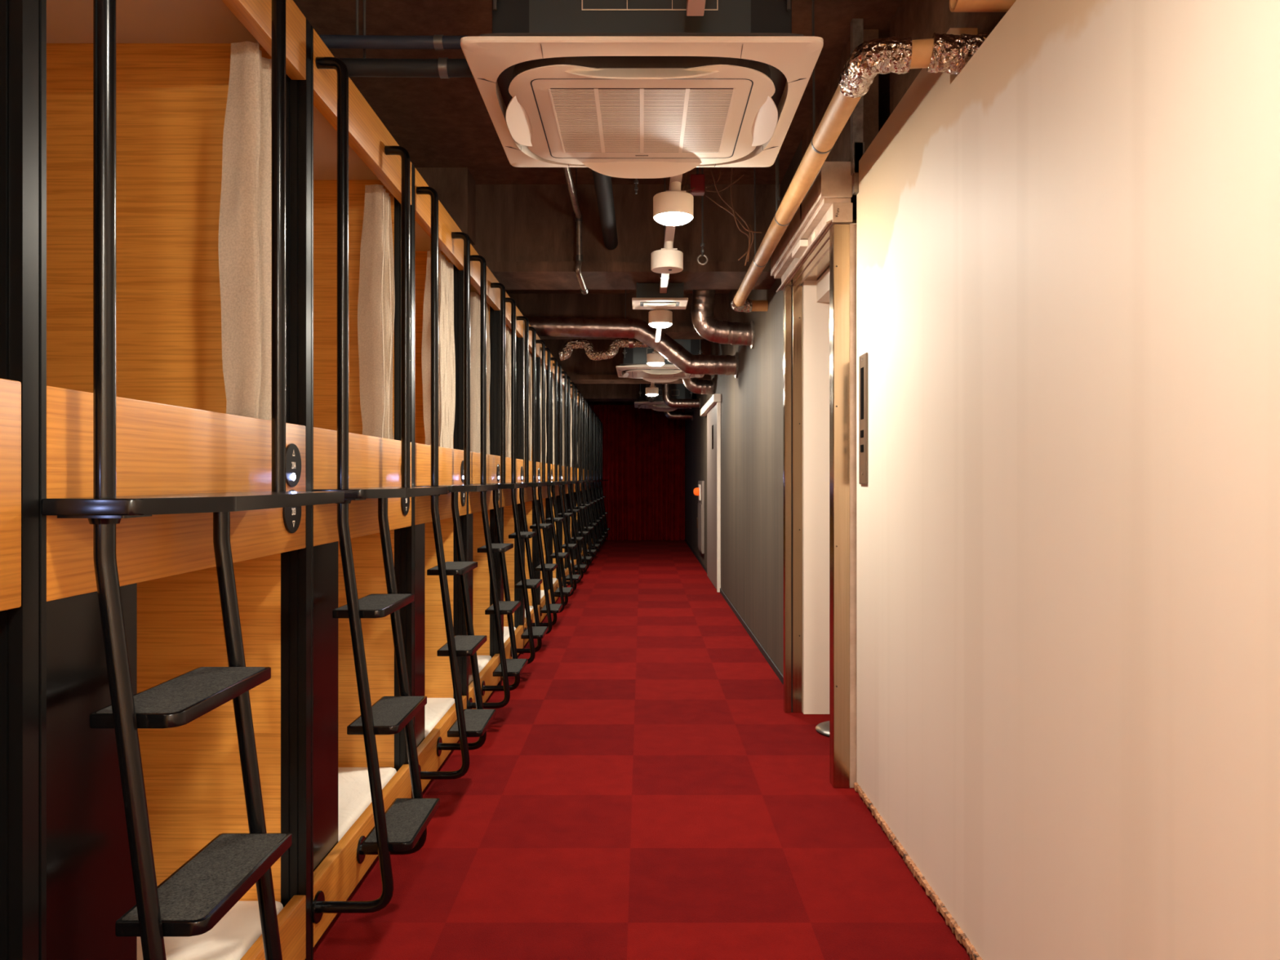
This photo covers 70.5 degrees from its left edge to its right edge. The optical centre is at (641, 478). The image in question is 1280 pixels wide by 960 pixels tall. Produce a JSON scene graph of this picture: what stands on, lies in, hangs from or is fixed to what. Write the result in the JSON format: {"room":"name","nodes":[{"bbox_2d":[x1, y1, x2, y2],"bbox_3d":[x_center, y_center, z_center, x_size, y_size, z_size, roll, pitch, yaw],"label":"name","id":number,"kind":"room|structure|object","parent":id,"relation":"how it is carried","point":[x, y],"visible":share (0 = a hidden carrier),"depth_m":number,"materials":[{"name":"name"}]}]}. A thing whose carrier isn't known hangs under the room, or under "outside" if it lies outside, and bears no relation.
{"room":"capsule hotel corridor","nodes":[
{"label":"capsule hotel corridor","id":0,"kind":"room"},
{"bbox_2d":[293,0,902,293],"bbox_3d":[-0.350,-1.857,7.360,5.500,0.150,20.720,0,0,0],"label":"ceiling","id":1,"kind":"structure","parent":0,"point":[440,122],"depth_m":4.18,"materials":[{"name":"concrete"}]},
{"bbox_2d":[318,0,467,49],"bbox_3d":[-1.040,-1.480,2.490,1.124,0.603,0.038,0,0,0],"label":"pipe","id":2,"kind":"object","parent":1,"relation":"hanging from","point":[340,42],"visible":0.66,"depth_m":2.48,"materials":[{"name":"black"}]},
{"bbox_2d":[337,0,473,78],"bbox_3d":[-1.040,-1.455,2.555,1.124,0.652,0.054,0,0,0],"label":"pipe","id":3,"kind":"object","parent":1,"relation":"hanging from","point":[442,68],"visible":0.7,"depth_m":2.54,"materials":[{"name":"black"}]},
{"bbox_2d":[415,167,475,244],"bbox_3d":[-1.300,-1.592,5.322,0.600,0.380,0.245,0,0,0],"label":"beam","id":4,"kind":"structure","parent":1,"relation":"attached to","point":[455,187],"depth_m":5.20,"materials":[{"name":"wood"}]},
{"bbox_2d":[563,167,588,294],"bbox_3d":[-0.364,-1.456,4.954,0.066,0.650,1.308,0,0,0],"label":"conduit","id":5,"kind":"object","parent":1,"relation":"attached to","point":[573,193],"visible":0.97,"depth_m":5.38,"materials":[{"name":"metal"}]},
{"bbox_2d":[559,289,648,360],"bbox_3d":[-0.353,-1.432,8.342,0.843,0.698,0.145,0,0,10],"label":"flexible duct","id":6,"kind":"object","parent":1,"relation":"hanging from","point":[585,344],"visible":0.91,"depth_m":8.30,"materials":[{"name":"silver metal"}]},
{"bbox_2d":[591,169,617,249],"bbox_3d":[-0.185,-1.571,4.380,0.083,0.421,2.120,0,0,0],"label":"pipe","id":7,"kind":"object","parent":1,"relation":"hanging from","point":[602,183],"visible":0.5,"depth_m":4.62,"materials":[{"name":"black"}]},
{"bbox_2d":[507,293,728,339],"bbox_3d":[-1.080,-1.592,8.925,3.840,0.380,0.450,0,0,0],"label":"beam","id":8,"kind":"structure","parent":1,"relation":"attached to","point":[572,305],"depth_m":8.75,"materials":[{"name":"concrete"}]},
{"bbox_2d":[471,184,780,289],"bbox_3d":[-1.080,-1.512,5.710,3.840,0.540,0.520,0,0,0],"label":"beam","id":9,"kind":"structure","parent":1,"relation":"attached to","point":[526,234],"depth_m":5.50,"materials":[{"name":"concrete"}]},
{"bbox_2d":[631,282,688,309],"bbox_3d":[0.115,-1.181,5.880,0.356,0.126,0.320,0,0,0],"label":"ceiling vent","id":10,"kind":"object","parent":9,"relation":"hanging from","point":[649,296],"visible":1,"depth_m":5.75,"materials":[{"name":"beige plastic"}]},
{"bbox_2d":[541,339,711,383],"bbox_3d":[-1.080,-1.492,11.300,3.840,0.580,0.500,0,0,0],"label":"beam","id":11,"kind":"structure","parent":1,"relation":"attached to","point":[580,369],"depth_m":11.10,"materials":[{"name":"concrete"}]},
{"bbox_2d":[574,383,695,401],"bbox_3d":[-1.080,-1.512,14.400,3.840,0.540,0.500,0,0,0],"label":"beam","id":12,"kind":"structure","parent":1,"relation":"attached to","point":[590,392],"depth_m":14.20,"materials":[{"name":"concrete"}]},
{"bbox_2d":[460,0,823,178],"bbox_3d":[0.000,-1.422,2.815,0.950,0.718,0.950,0,0,0],"label":"air conditioner","id":13,"kind":"object","parent":1,"relation":"hanging from","point":[632,89],"visible":1,"depth_m":2.53,"materials":[{"name":"beige plastic"}]},
{"bbox_2d":[480,32,804,108],"bbox_3d":[0.000,-1.140,2.815,0.880,0.054,0.880,0,0,0],"label":"outlet","id":14,"kind":"object","parent":13,"relation":"attached to","point":[523,77],"depth_m":2.50,"materials":[{"name":"brown"}]},
{"bbox_2d":[548,88,735,152],"bbox_3d":[0.000,-1.102,2.815,0.530,0.003,0.500,0,0,0],"label":"grille","id":15,"kind":"object","parent":13,"relation":"attached to","point":[583,120],"depth_m":2.79,"materials":[{"name":"beige plastic"}]},
{"bbox_2d":[616,339,704,382],"bbox_3d":[0.210,-1.422,9.680,0.950,0.718,0.950,0,0,0],"label":"air conditioner","id":16,"kind":"object","parent":1,"relation":"hanging from","point":[635,366],"visible":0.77,"depth_m":9.28,"materials":[{"name":"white plastic"}]},
{"bbox_2d":[619,363,679,373],"bbox_3d":[0.210,-1.140,9.680,0.880,0.054,0.880,0,0,0],"label":"outlet","id":17,"kind":"object","parent":16,"relation":"attached to","point":[625,367],"depth_m":9.28,"materials":[{"name":"brown"}]},
{"bbox_2d":[636,372,687,377],"bbox_3d":[0.210,-1.102,9.680,0.530,0.002,0.500,0,0,0],"label":"grille","id":18,"kind":"object","parent":16,"relation":"attached to","point":[639,375],"depth_m":9.77,"materials":[{"name":"beige plastic"}]},
{"bbox_2d":[634,383,693,411],"bbox_3d":[0.360,-1.422,14.050,0.950,0.718,0.950,0,0,0],"label":"air conditioner","id":19,"kind":"object","parent":1,"relation":"hanging from","point":[678,391],"visible":0.64,"depth_m":13.65,"materials":[{"name":"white plastic"}]},
{"bbox_2d":[648,405,679,408],"bbox_3d":[0.360,-1.102,14.050,0.530,0.002,0.500,0,0,0],"label":"grille","id":20,"kind":"object","parent":19,"relation":"attached to","point":[649,406],"depth_m":14.18,"materials":[{"name":"beige plastic"}]},
{"bbox_2d":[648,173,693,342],"bbox_3d":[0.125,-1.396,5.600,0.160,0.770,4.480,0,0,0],"label":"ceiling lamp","id":21,"kind":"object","parent":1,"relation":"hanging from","point":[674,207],"depth_m":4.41,"materials":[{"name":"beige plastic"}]},
{"bbox_2d":[648,322,671,328],"bbox_3d":[0.125,-1.023,6.090,0.153,0.023,0.153,0,0,0],"label":"diffuser","id":22,"kind":"object","parent":21,"relation":"attached to","point":[657,325],"depth_m":6.05,"materials":[{"name":"white"}]},
{"bbox_2d":[653,212,692,226],"bbox_3d":[0.125,-1.023,3.600,0.153,0.023,0.153,0,0,0],"label":"diffuser","id":23,"kind":"object","parent":21,"relation":"attached to","point":[671,219],"depth_m":3.56,"materials":[{"name":"white"}]},
{"bbox_2d":[686,0,706,16],"bbox_3d":[0.135,-1.476,-0.050,0.052,0.609,4.700,0,0,0],"label":"light raceway","id":24,"kind":"object","parent":1,"relation":"hanging from","point":[694,7],"visible":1,"depth_m":2.26,"materials":[{"name":"beige"}]},
{"bbox_2d":[689,167,705,195],"bbox_3d":[0.273,-1.586,4.440,0.070,0.390,0.060,0,0,0],"label":"junction box","id":25,"kind":"object","parent":1,"relation":"attached to","point":[697,180],"visible":0.79,"depth_m":4.41,"materials":[{"name":"red"}]},
{"bbox_2d":[697,167,707,265],"bbox_3d":[0.314,-1.442,4.700,0.058,0.677,0.019,0,0,0],"label":"rod","id":26,"kind":"object","parent":1,"relation":"hanging from","point":[702,244],"visible":0.96,"depth_m":4.70,"materials":[{"name":"silver metal"}]},
{"bbox_2d":[681,167,761,266],"bbox_3d":[0.380,-1.389,4.300,0.380,0.784,0.105,0,0,0],"label":"cable bundle","id":27,"kind":"object","parent":1,"relation":"hanging from","point":[741,176],"visible":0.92,"depth_m":4.30,"materials":[{"name":"brown"}]},
{"bbox_2d":[777,153,780,200],"bbox_3d":[0.624,-1.527,4.150,0.020,0.507,0.017,0,0,0],"label":"rod","id":28,"kind":"object","parent":1,"relation":"hanging from","point":[778,197],"visible":0.5,"depth_m":4.15,"materials":[{"name":"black metal"}]},
{"bbox_2d":[730,0,990,312],"bbox_3d":[0.703,-1.425,4.220,0.376,0.713,3.785,0,0,-1],"label":"insulated pipe","id":29,"kind":"object","parent":1,"relation":"hanging from","point":[949,54],"visible":0.94,"depth_m":2.61,"materials":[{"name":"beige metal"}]},
{"bbox_3d":[0.135,-1.477,11.750,0.052,0.609,3.100,0,0,0],"label":"light raceway","id":30,"kind":"object","parent":1,"relation":"hanging from","visible":0},
{"bbox_2d":[645,382,658,396],"bbox_3d":[0.125,-1.091,11.200,0.160,0.161,0.160,0,0,0],"label":"ceiling lamp","id":31,"kind":"object","parent":30,"relation":"attached to","point":[651,391],"visible":1,"depth_m":11.14,"materials":[{"name":"beige plastic"}]},
{"bbox_3d":[0.135,-1.477,8.625,0.052,0.609,1.050,0,0,0],"label":"light raceway","id":32,"kind":"object","parent":1,"relation":"hanging from","visible":0},
{"bbox_2d":[646,350,664,366],"bbox_3d":[0.125,-1.091,8.170,0.160,0.161,0.160,0,0,0],"label":"ceiling lamp","id":33,"kind":"object","parent":32,"relation":"attached to","point":[655,359],"visible":0.89,"depth_m":8.11,"materials":[{"name":"beige plastic"}]},
{"bbox_2d":[647,362,663,366],"bbox_3d":[0.125,-1.023,8.170,0.153,0.023,0.153,0,0,0],"label":"diffuser","id":34,"kind":"object","parent":33,"relation":"attached to","point":[655,364],"depth_m":8.12,"materials":[{"name":"white"}]},
{"bbox_2d":[586,401,634,404],"bbox_3d":[-0.350,-0.282,17.770,5.500,3.000,0.100,0,0,0],"label":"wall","id":35,"kind":"structure","parent":0,"point":[588,402],"depth_m":17.72,"materials":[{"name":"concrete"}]},
{"bbox_2d":[313,540,970,959],"bbox_3d":[-0.350,1.268,7.360,5.500,0.100,20.720,0,0,0],"label":"floor","id":36,"kind":"structure","parent":0,"point":[646,788],"depth_m":3.15,"materials":[{"name":"carpet"}]},
{"bbox_2d":[0,0,46,959],"bbox_3d":[-1.826,0.047,0.741,2.028,2.342,1.014,0,0,0],"label":"bunk bed","id":37,"kind":"object","parent":36,"relation":"on","point":[23,23],"visible":1,"depth_m":1.20,"materials":[{"name":"black"}]},
{"bbox_2d":[46,0,313,959],"bbox_3d":[-1.826,0.047,1.755,2.028,2.342,1.014,0,0,0],"label":"bunk bed","id":38,"kind":"object","parent":36,"relation":"on","point":[175,434],"visible":0.7,"depth_m":2.21,"materials":[{"name":"brown wood"}]},
{"bbox_2d":[40,0,344,959],"bbox_3d":[-0.702,0.029,1.575,0.234,2.183,0.678,0,0,0],"label":"ladder","id":39,"kind":"object","parent":38,"relation":"attached to","point":[192,900],"visible":1,"depth_m":1.29,"materials":[{"name":"black"}]},
{"bbox_2d":[137,901,283,959],"bbox_3d":[-1.833,1.089,1.731,1.935,0.134,0.954,0,0,0],"label":"mattress","id":40,"kind":"object","parent":38,"relation":"on","point":[236,932],"visible":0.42,"depth_m":2.01,"materials":[{"name":"white"}]},
{"bbox_2d":[217,40,271,420],"bbox_3d":[-0.912,-0.550,2.124,0.093,0.888,0.164,0,0,0],"label":"curtain","id":41,"kind":"object","parent":38,"relation":"hanging from","point":[245,220],"visible":0.82,"depth_m":2.06,"materials":[{"name":"fabric"}]},
{"bbox_2d":[313,28,414,947],"bbox_3d":[-1.826,0.047,2.769,2.028,2.342,1.014,0,0,0],"label":"bunk bed","id":42,"kind":"object","parent":36,"relation":"on","point":[373,461],"visible":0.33,"depth_m":3.12,"materials":[{"name":"brown wood"}]},
{"bbox_2d":[337,767,396,842],"bbox_3d":[-1.833,1.089,2.745,1.935,0.134,0.954,0,0,0],"label":"mattress","id":43,"kind":"object","parent":42,"relation":"on","point":[354,797],"visible":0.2,"depth_m":2.95,"materials":[{"name":"white"}]},
{"bbox_2d":[357,184,395,439],"bbox_3d":[-0.914,-0.550,3.134,0.090,0.887,0.174,0,0,0],"label":"curtain","id":44,"kind":"object","parent":42,"relation":"hanging from","point":[376,291],"visible":0.91,"depth_m":3.06,"materials":[{"name":"fabric"}]},
{"bbox_2d":[311,57,448,924],"bbox_3d":[-0.702,0.029,2.589,0.234,2.183,0.678,0,0,0],"label":"ladder","id":45,"kind":"object","parent":42,"relation":"attached to","point":[402,829],"visible":0.97,"depth_m":2.31,"materials":[{"name":"black"}]},
{"bbox_2d":[414,167,468,792],"bbox_3d":[-1.826,0.047,3.783,2.028,2.342,1.014,0,0,0],"label":"bunk bed","id":46,"kind":"object","parent":36,"relation":"on","point":[433,673],"visible":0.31,"depth_m":4.24,"materials":[{"name":"brown wood"}]},
{"bbox_2d":[421,250,455,448],"bbox_3d":[-0.903,-0.552,4.085,0.085,0.890,0.297,0,0,7],"label":"curtain","id":47,"kind":"object","parent":46,"relation":"hanging from","point":[446,356],"visible":0.7,"depth_m":4.02,"materials":[{"name":"fabric"}]},
{"bbox_2d":[424,697,454,737],"bbox_3d":[-1.833,1.089,3.759,1.935,0.134,0.954,0,0,0],"label":"mattress","id":48,"kind":"object","parent":46,"relation":"on","point":[435,708],"visible":0.12,"depth_m":4.00,"materials":[{"name":"white"}]},
{"bbox_2d":[414,186,497,779],"bbox_3d":[-0.702,0.029,3.603,0.234,2.183,0.678,0,0,0],"label":"ladder","id":49,"kind":"object","parent":46,"relation":"attached to","point":[468,722],"visible":0.94,"depth_m":3.32,"materials":[{"name":"black"}]},
{"bbox_2d":[468,243,502,709],"bbox_3d":[-1.826,0.047,4.797,2.028,2.342,1.014,0,0,0],"label":"bunk bed","id":50,"kind":"object","parent":36,"relation":"on","point":[479,582],"visible":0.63,"depth_m":5.26,"materials":[{"name":"brown wood"}]},
{"bbox_2d":[470,292,490,454],"bbox_3d":[-0.902,-0.550,5.033,0.090,0.887,0.426,0,0,6],"label":"curtain","id":51,"kind":"object","parent":50,"relation":"hanging from","point":[474,297],"visible":0.48,"depth_m":4.87,"materials":[{"name":"fabric"}]},
{"bbox_2d":[476,655,491,672],"bbox_3d":[-1.833,1.089,4.773,1.935,0.134,0.954,0,0,0],"label":"mattress","id":52,"kind":"object","parent":50,"relation":"on","point":[482,660],"visible":0.09,"depth_m":5.08,"materials":[{"name":"white"}]},
{"bbox_2d":[468,254,528,709],"bbox_3d":[-0.702,0.029,4.617,0.234,2.183,0.678,0,0,0],"label":"ladder","id":53,"kind":"object","parent":50,"relation":"attached to","point":[514,667],"visible":0.95,"depth_m":4.33,"materials":[{"name":"black"}]},
{"bbox_2d":[502,291,524,658],"bbox_3d":[-1.826,0.047,5.811,2.028,2.342,1.014,0,0,0],"label":"bunk bed","id":54,"kind":"object","parent":36,"relation":"on","point":[512,559],"visible":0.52,"depth_m":6.27,"materials":[{"name":"brown wood"}]},
{"bbox_2d":[505,325,511,457],"bbox_3d":[-0.898,-0.550,6.077,0.088,0.887,0.366,0,0,7],"label":"curtain","id":55,"kind":"object","parent":54,"relation":"hanging from","point":[508,333],"visible":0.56,"depth_m":5.95,"materials":[{"name":"fabric"}]},
{"bbox_2d":[503,626,515,643],"bbox_3d":[-1.833,1.089,5.787,1.935,0.134,0.954,0,0,0],"label":"mattress","id":56,"kind":"object","parent":54,"relation":"on","point":[506,633],"visible":0.07,"depth_m":5.98,"materials":[{"name":"white"}]},
{"bbox_2d":[505,297,548,664],"bbox_3d":[-0.702,0.029,5.631,0.234,2.183,0.678,0,0,0],"label":"ladder","id":57,"kind":"object","parent":54,"relation":"attached to","point":[537,632],"visible":0.8,"depth_m":5.36,"materials":[{"name":"black"}]},
{"bbox_2d":[524,322,540,646],"bbox_3d":[-1.826,0.047,6.825,2.028,2.342,1.014,0,0,0],"label":"bunk bed","id":58,"kind":"object","parent":36,"relation":"on","point":[528,500],"visible":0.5,"depth_m":7.29,"materials":[{"name":"brown wood"}]},
{"bbox_2d":[524,346,532,461],"bbox_3d":[-0.892,-0.550,7.012,0.091,0.888,0.526,0,0,5],"label":"curtain","id":59,"kind":"object","parent":58,"relation":"hanging from","point":[530,353],"visible":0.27,"depth_m":7.07,"materials":[{"name":"fabric"}]},
{"bbox_2d":[524,326,562,634],"bbox_3d":[-0.702,0.029,6.645,0.234,2.183,0.678,0,0,0],"label":"ladder","id":60,"kind":"object","parent":58,"relation":"attached to","point":[553,608],"visible":0.8,"depth_m":6.36,"materials":[{"name":"black"}]},
{"bbox_2d":[540,343,552,622],"bbox_3d":[-1.826,0.047,7.839,2.028,2.342,1.014,0,0,0],"label":"bunk bed","id":61,"kind":"object","parent":36,"relation":"on","point":[544,489],"visible":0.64,"depth_m":8.30,"materials":[{"name":"brown wood"}]},
{"bbox_2d":[540,363,546,462],"bbox_3d":[-0.911,-0.549,8.062,0.094,0.890,0.458,0,0,0],"label":"curtain","id":62,"kind":"object","parent":61,"relation":"hanging from","point":[540,363],"visible":0.28,"depth_m":7.89,"materials":[{"name":"fabric"}]},
{"bbox_2d":[540,346,573,616],"bbox_3d":[-0.702,0.029,7.659,0.234,2.183,0.678,0,0,0],"label":"ladder","id":63,"kind":"object","parent":61,"relation":"attached to","point":[561,590],"visible":0.74,"depth_m":7.37,"materials":[{"name":"black"}]},
{"bbox_2d":[552,356,562,601],"bbox_3d":[-1.826,0.047,8.853,2.028,2.342,1.014,0,0,0],"label":"bunk bed","id":64,"kind":"object","parent":36,"relation":"on","point":[557,492],"visible":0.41,"depth_m":9.31,"materials":[{"name":"brown wood"}]},
{"bbox_2d":[552,378,554,464],"bbox_3d":[-0.912,-0.550,9.099,0.093,0.887,0.410,0,0,0],"label":"curtain","id":65,"kind":"object","parent":64,"relation":"hanging from","point":[553,379],"visible":0.24,"depth_m":9.05,"materials":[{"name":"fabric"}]},
{"bbox_2d":[552,363,581,596],"bbox_3d":[-0.702,0.029,8.673,0.234,2.183,0.678,0,0,0],"label":"ladder","id":66,"kind":"object","parent":64,"relation":"attached to","point":[572,577],"visible":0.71,"depth_m":8.39,"materials":[{"name":"black"}]},
{"bbox_2d":[562,369,570,586],"bbox_3d":[-1.826,0.047,9.867,2.028,2.342,1.014,0,0,0],"label":"bunk bed","id":67,"kind":"object","parent":36,"relation":"on","point":[565,560],"visible":0.06,"depth_m":10.33,"materials":[{"name":"brown wood"}]},
{"bbox_2d":[562,389,564,466],"bbox_3d":[-0.911,-0.549,10.014,0.095,0.890,0.608,0,0,0],"label":"curtain","id":68,"kind":"object","parent":67,"relation":"hanging from","point":[562,389],"visible":0.12,"depth_m":10.15,"materials":[{"name":"fabric"}]},
{"bbox_2d":[562,375,586,586],"bbox_3d":[-0.702,0.029,9.687,0.234,2.183,0.678,0,0,0],"label":"ladder","id":69,"kind":"object","parent":67,"relation":"attached to","point":[575,539],"visible":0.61,"depth_m":9.38,"materials":[{"name":"black"}]},
{"bbox_2d":[570,381,576,574],"bbox_3d":[-1.826,0.047,10.881,2.028,2.342,1.014,0,0,0],"label":"bunk bed","id":70,"kind":"object","parent":36,"relation":"on","point":[574,490],"visible":0.05,"depth_m":11.34,"materials":[{"name":"brown wood"}]},
{"bbox_2d":[570,398,572,466],"bbox_3d":[-0.902,-0.552,11.077,0.088,0.890,0.507,0,0,5],"label":"curtain","id":71,"kind":"object","parent":70,"relation":"hanging from","point":[571,398],"visible":0.09,"depth_m":11.23,"materials":[{"name":"fabric"}]},
{"bbox_2d":[570,385,592,573],"bbox_3d":[-0.702,0.029,10.701,0.234,2.183,0.678,0,0,0],"label":"ladder","id":72,"kind":"object","parent":70,"relation":"attached to","point":[585,558],"visible":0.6,"depth_m":10.41,"materials":[{"name":"black"}]},
{"bbox_2d":[576,390,582,571],"bbox_3d":[-1.826,0.047,11.895,2.028,2.342,1.014,0,0,0],"label":"bunk bed","id":73,"kind":"object","parent":36,"relation":"on","point":[577,516],"visible":0.02,"depth_m":12.35,"materials":[{"name":"brown wood"}]},
{"bbox_2d":[576,393,596,564],"bbox_3d":[-0.702,0.029,11.715,0.234,2.183,0.678,0,0,0],"label":"ladder","id":74,"kind":"object","parent":73,"relation":"attached to","point":[587,527],"visible":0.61,"depth_m":11.52,"materials":[{"name":"black"}]},
{"bbox_2d":[582,397,586,563],"bbox_3d":[-1.826,0.047,12.909,2.028,2.342,1.014,0,0,0],"label":"bunk bed","id":75,"kind":"object","parent":36,"relation":"on","point":[583,397],"visible":0.09,"depth_m":13.37,"materials":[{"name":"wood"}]},
{"bbox_2d":[582,400,599,557],"bbox_3d":[-0.702,0.029,12.729,0.234,2.183,0.678,0,0,0],"label":"ladder","id":76,"kind":"object","parent":75,"relation":"attached to","point":[594,544],"visible":0.69,"depth_m":12.44,"materials":[{"name":"black"}]},
{"bbox_2d":[586,408,590,554],"bbox_3d":[-1.826,0.047,13.923,2.028,2.342,1.014,0,0,0],"label":"bunk bed","id":77,"kind":"object","parent":36,"relation":"on","point":[588,408],"visible":0.13,"depth_m":14.38,"materials":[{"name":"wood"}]},
{"bbox_2d":[587,406,603,551],"bbox_3d":[-0.702,0.029,13.743,0.234,2.183,0.678,0,0,0],"label":"ladder","id":78,"kind":"object","parent":77,"relation":"attached to","point":[598,540],"visible":0.65,"depth_m":13.44,"materials":[{"name":"black"}]},
{"bbox_2d":[590,413,593,548],"bbox_3d":[-1.826,0.047,14.937,2.028,2.342,1.014,0,0,0],"label":"bunk bed","id":79,"kind":"object","parent":36,"relation":"on","point":[592,413],"visible":0.05,"depth_m":15.40,"materials":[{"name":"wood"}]},
{"bbox_2d":[591,412,605,546],"bbox_3d":[-0.702,0.029,14.757,0.234,2.183,0.678,0,0,0],"label":"ladder","id":80,"kind":"object","parent":79,"relation":"attached to","point":[599,517],"visible":0.54,"depth_m":14.53,"materials":[{"name":"black"}]},
{"bbox_2d":[593,417,596,538],"bbox_3d":[-1.826,0.047,15.951,2.028,2.342,1.014,0,0,0],"label":"bunk bed","id":81,"kind":"object","parent":36,"relation":"on","point":[595,418],"visible":0.05,"depth_m":16.41,"materials":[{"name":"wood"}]},
{"bbox_2d":[595,416,608,542],"bbox_3d":[-0.702,0.029,15.771,0.234,2.183,0.678,0,0,0],"label":"ladder","id":82,"kind":"object","parent":81,"relation":"attached to","point":[602,514],"visible":0.59,"depth_m":15.62,"materials":[{"name":"black"}]},
{"bbox_2d":[815,720,829,737],"bbox_3d":[0.985,0.738,4.360,0.296,0.960,0.296,0,0,0],"label":"stanchion","id":83,"kind":"object","parent":36,"relation":"on","point":[823,728],"visible":0.13,"depth_m":4.34,"materials":[{"name":"grey"}]},
{"bbox_2d":[800,280,829,714],"bbox_3d":[1.567,-0.018,4.710,1.466,2.468,0.080,0,0,0],"label":"door","id":84,"kind":"structure","parent":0,"point":[815,315],"depth_m":4.67,"materials":[{"name":"beige"}]},
{"bbox_2d":[816,267,829,302],"bbox_3d":[1.600,-0.959,4.105,1.400,0.106,1.130,0,0,0],"label":"ceiling","id":85,"kind":"structure","parent":0,"point":[823,283],"depth_m":4.52,"materials":[{"name":"beige"}]},
{"bbox_2d":[889,0,1006,115],"bbox_3d":[1.005,-1.282,0.273,0.070,1.000,6.545,0,0,0],"label":"ceiling beam","id":86,"kind":"structure","parent":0,"point":[917,20],"depth_m":3.13,"materials":[{"name":"concrete"}]},
{"bbox_2d":[949,0,1016,12],"bbox_3d":[0.865,-1.182,2.220,0.200,0.072,0.072,0,0,0],"label":"pipe stub","id":87,"kind":"object","parent":86,"relation":"attached to","point":[955,6],"visible":0.72,"depth_m":2.21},
{"bbox_2d":[684,0,1279,959],"bbox_3d":[0.890,-0.282,7.360,0.100,3.000,20.720,0,0,0],"label":"wall","id":88,"kind":"structure","parent":0,"point":[1068,238],"depth_m":1.79,"materials":[{"name":"paint"}]},
{"bbox_2d":[524,315,738,377],"bbox_3d":[-0.229,-1.150,7.965,2.147,0.537,0.230,0,0,-2],"label":"spiral duct","id":89,"kind":"object","parent":88,"relation":"attached to","point":[674,353],"visible":0.84,"depth_m":7.89,"materials":[{"name":"metal"}]},
{"bbox_2d":[589,404,684,540],"bbox_3d":[-0.332,-0.109,17.577,2.338,2.630,0.197,0,0,0],"label":"curtain","id":90,"kind":"object","parent":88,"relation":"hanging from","point":[643,450],"visible":0.61,"depth_m":17.59,"materials":[{"name":"red fabric"}]},
{"bbox_2d":[663,411,693,420],"bbox_3d":[0.588,-1.313,14.900,0.504,0.741,0.159,0,0,0],"label":"spiral duct","id":91,"kind":"object","parent":88,"relation":"attached to","point":[670,415],"visible":0.44,"depth_m":14.85,"materials":[{"name":"metal"}]},
{"bbox_2d":[662,383,700,408],"bbox_3d":[0.558,-1.373,13.000,0.564,0.761,0.159,0,0,0],"label":"spiral duct","id":92,"kind":"object","parent":88,"relation":"attached to","point":[668,401],"visible":0.67,"depth_m":12.95,"materials":[{"name":"metal"}]},
{"bbox_2d":[682,377,714,395],"bbox_3d":[0.652,-1.169,10.600,0.381,0.432,0.218,0,0,0],"label":"spiral duct","id":93,"kind":"object","parent":88,"relation":"attached to","point":[695,385],"visible":0.66,"depth_m":10.53,"materials":[{"name":"metal"}]},
{"bbox_2d":[693,480,704,553],"bbox_3d":[0.778,0.528,12.600,0.122,0.980,0.840,0,0,0],"label":"cabinet","id":94,"kind":"object","parent":88,"relation":"attached to","point":[700,491],"visible":1,"depth_m":12.32,"materials":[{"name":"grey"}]},
{"bbox_2d":[700,393,720,592],"bbox_3d":[0.802,0.161,10.770,0.075,2.115,2.260,0,0,0],"label":"door","id":95,"kind":"structure","parent":88,"relation":"in","point":[712,408],"depth_m":10.20,"materials":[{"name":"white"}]},
{"bbox_2d":[690,289,755,349],"bbox_3d":[0.612,-1.372,6.808,0.482,0.792,0.266,0,0,-5],"label":"spiral duct","id":96,"kind":"object","parent":88,"relation":"attached to","point":[734,333],"visible":0.68,"depth_m":6.77,"materials":[{"name":"metal"}]},
{"bbox_2d":[684,538,783,684],"bbox_3d":[0.836,1.196,11.235,0.009,0.045,12.870,0,0,0],"label":"baseboard","id":97,"kind":"structure","parent":88,"relation":"attached to","point":[753,637],"depth_m":6.90,"materials":[{"name":"black plastic"}]},
{"bbox_2d":[770,18,864,292],"bbox_3d":[0.774,-1.391,4.220,0.176,0.781,1.420,0,0,0],"label":"door frame","id":98,"kind":"structure","parent":88,"relation":"attached to","point":[827,202],"depth_m":3.59,"materials":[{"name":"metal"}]},
{"bbox_2d":[783,219,856,787],"bbox_3d":[0.846,0.093,4.158,0.208,2.250,1.200,0,0,0],"label":"door frame","id":99,"kind":"structure","parent":88,"relation":"in","point":[841,258],"depth_m":3.56,"materials":[{"name":"wood"}]},
{"bbox_2d":[858,352,867,484],"bbox_3d":[0.835,-0.222,3.420,0.011,0.490,0.110,0,0,0],"label":"panel","id":100,"kind":"object","parent":88,"relation":"attached to","point":[863,359],"visible":1,"depth_m":3.40,"materials":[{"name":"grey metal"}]},
{"bbox_2d":[853,782,982,959],"bbox_3d":[0.833,1.201,1.570,0.014,0.034,3.940,0,0,0],"label":"baseboard","id":101,"kind":"structure","parent":88,"relation":"attached to","point":[961,936],"depth_m":2.69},
{"bbox_3d":[-1.826,0.047,16.965,2.028,2.342,1.014,0,0,0],"label":"bay","id":102,"kind":"object","parent":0,"visible":0},
{"bbox_2d":[600,420,610,537],"bbox_3d":[-0.702,0.029,16.785,0.234,2.183,0.678,0,0,0],"label":"ladder","id":103,"kind":"object","parent":102,"relation":"attached to","point":[601,423],"visible":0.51,"depth_m":16.65,"materials":[{"name":"black"}]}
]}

